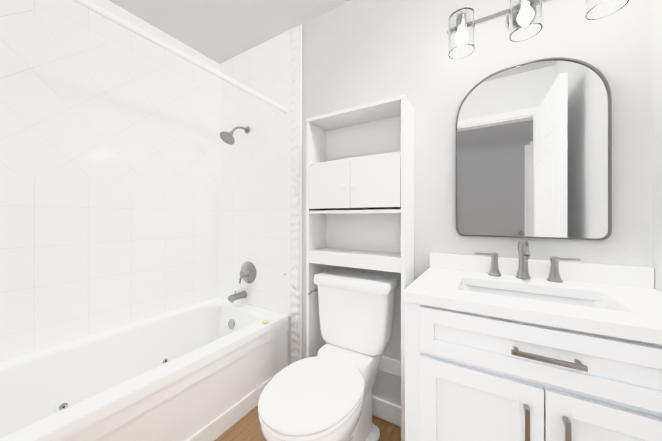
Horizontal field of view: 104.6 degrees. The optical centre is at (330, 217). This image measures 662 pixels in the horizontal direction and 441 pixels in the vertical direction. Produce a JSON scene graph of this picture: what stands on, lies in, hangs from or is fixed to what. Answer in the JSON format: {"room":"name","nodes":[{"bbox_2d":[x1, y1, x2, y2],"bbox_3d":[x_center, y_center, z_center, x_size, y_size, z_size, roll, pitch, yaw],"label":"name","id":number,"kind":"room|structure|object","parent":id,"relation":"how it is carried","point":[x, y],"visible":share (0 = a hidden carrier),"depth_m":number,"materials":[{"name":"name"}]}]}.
{"room":"bathroom","nodes":[
{"label":"bathroom","id":0,"kind":"room"},
{"bbox_2d":[109,0,350,63],"bbox_3d":[-0.296,-1.352,0.906,2.665,0.080,1.730,0,0,31],"label":"ceiling","id":1,"kind":"structure","parent":0,"point":[219,31],"depth_m":1.69,"materials":[{"name":"white paint"}]},
{"bbox_2d":[214,405,400,440],"bbox_3d":[-0.620,1.167,0.368,2.665,0.080,2.980,0,0,31],"label":"floor","id":2,"kind":"structure","parent":0,"point":[247,427],"depth_m":1.36,"materials":[{"name":"brown wood"}]},
{"bbox_2d":[0,298,288,440],"bbox_3d":[-1.015,0.902,1.336,0.772,0.452,1.518,0,0,31],"label":"bathtub","id":3,"kind":"object","parent":2,"relation":"on","point":[209,370],"visible":0.98,"depth_m":1.31,"materials":[{"name":"white ceramic"}]},
{"bbox_2d":[258,270,397,440],"bbox_3d":[-0.012,0.721,1.171,0.447,0.811,0.735,0,0,31],"label":"toilet","id":4,"kind":"object","parent":2,"relation":"on","point":[325,394],"visible":1,"depth_m":1.21,"materials":[{"name":"white ceramic"}]},
{"bbox_2d":[306,95,413,440],"bbox_3d":[0.140,0.279,1.401,0.569,1.695,0.219,0,0,31],"label":"shelf unit","id":5,"kind":"object","parent":2,"relation":"on","point":[360,189],"visible":0.79,"depth_m":1.40,"materials":[{"name":"white laminate"}]},
{"bbox_2d":[403,240,661,440],"bbox_3d":[0.688,0.610,0.881,0.750,1.035,0.544,0,0,31],"label":"bathroom vanity","id":6,"kind":"object","parent":2,"relation":"on","point":[521,348],"visible":1,"depth_m":0.74,"materials":[{"name":"white paint"}]},
{"bbox_2d":[475,240,580,282],"bbox_3d":[0.770,0.172,1.018,0.349,0.158,0.152,0,0,31],"label":"faucet","id":7,"kind":"object","parent":6,"relation":"on","point":[494,276],"depth_m":1.04,"materials":[{"name":"silver metal"}]},
{"bbox_2d":[288,0,651,405],"bbox_3d":[0.125,-0.092,1.602,2.665,2.440,0.100,0,0,31],"label":"wall","id":8,"kind":"structure","parent":0,"point":[355,53],"depth_m":1.27,"materials":[{"name":"white paint"}]},
{"bbox_2d":[220,29,290,315],"bbox_3d":[-0.613,-0.311,1.987,0.790,1.999,0.006,0,0,31],"label":"wall tile","id":9,"kind":"structure","parent":8,"relation":"attached to","point":[255,195],"depth_m":1.95,"materials":[{"name":"white tile"}]},
{"bbox_2d":[73,0,288,113],"bbox_3d":[-0.705,-0.750,1.151,0.042,0.042,1.518,0,0,31],"label":"shower curtain rod","id":10,"kind":"object","parent":9,"relation":"attached to","point":[95,8],"visible":1,"depth_m":1.13,"materials":[{"name":"white metal"}]},
{"bbox_2d":[220,126,249,144],"bbox_3d":[-0.716,-0.625,1.911,0.114,0.178,0.230,0,0,31],"label":"shower head","id":11,"kind":"object","parent":9,"relation":"attached to","point":[227,137],"visible":1,"depth_m":1.86},
{"bbox_2d":[228,290,246,302],"bbox_3d":[-0.723,0.601,1.966,0.062,0.080,0.141,0,0,31],"label":"tub spout","id":12,"kind":"object","parent":9,"relation":"attached to","point":[232,298],"visible":1,"depth_m":1.95,"materials":[{"name":"silver metal"}]},
{"bbox_2d":[239,261,285,283],"bbox_3d":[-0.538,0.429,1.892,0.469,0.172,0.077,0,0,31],"label":"shower valve","id":13,"kind":"object","parent":9,"relation":"attached to","point":[247,273],"visible":1,"depth_m":1.96,"materials":[{"name":"silver metal"}]},
{"bbox_2d":[291,25,299,363],"bbox_3d":[-0.245,-0.091,1.762,0.072,2.439,0.010,0,0,31],"label":"trim","id":14,"kind":"structure","parent":8,"relation":"attached to","point":[295,194],"depth_m":1.75,"materials":[{"name":"white paint"}]},
{"bbox_2d":[300,24,301,359],"bbox_3d":[-0.206,-0.091,1.739,0.016,2.439,0.008,0,0,31],"label":"trim","id":15,"kind":"structure","parent":8,"relation":"attached to","point":[300,191],"depth_m":1.73,"materials":[{"name":"white paint"}]},
{"bbox_2d":[372,396,400,426],"bbox_3d":[0.153,1.076,1.517,0.822,0.105,0.014,0,0,31],"label":"baseboard","id":16,"kind":"structure","parent":8,"relation":"attached to","point":[390,412],"depth_m":1.42,"materials":[{"name":"white paint"}]},
{"bbox_2d":[456,57,611,239],"bbox_3d":[0.830,-0.288,1.103,0.527,0.752,0.022,0,0,31],"label":"arched mirror","id":17,"kind":"object","parent":8,"relation":"attached to","point":[533,148],"visible":0.96,"depth_m":1.07,"materials":[{"name":"grey mirror"}]},
{"bbox_2d":[447,0,628,59],"bbox_3d":[0.785,-0.831,1.040,0.580,0.207,0.178,0,0,31],"label":"sconce","id":18,"kind":"object","parent":8,"relation":"attached to","point":[523,20],"visible":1,"depth_m":1.04,"materials":[{"name":"clear glass"}]},
{"bbox_2d":[652,0,661,291],"bbox_3d":[0.775,-0.093,0.198,0.100,2.440,1.630,0,0,31],"label":"wall","id":19,"kind":"structure","parent":0,"point":[657,136],"depth_m":0.89,"materials":[{"name":"white paint"}]},
{"bbox_3d":[-1.420,-0.092,1.526,0.100,2.440,1.630,0,0,31],"label":"wall","id":20,"kind":"structure","parent":0,"visible":0},
{"bbox_2d":[0,0,219,362],"bbox_3d":[-1.348,-0.311,1.542,0.006,1.999,1.528,0,0,31],"label":"wall tile","id":21,"kind":"structure","parent":20,"relation":"attached to","point":[109,174],"depth_m":1.50,"materials":[{"name":"white tile"}]}
]}

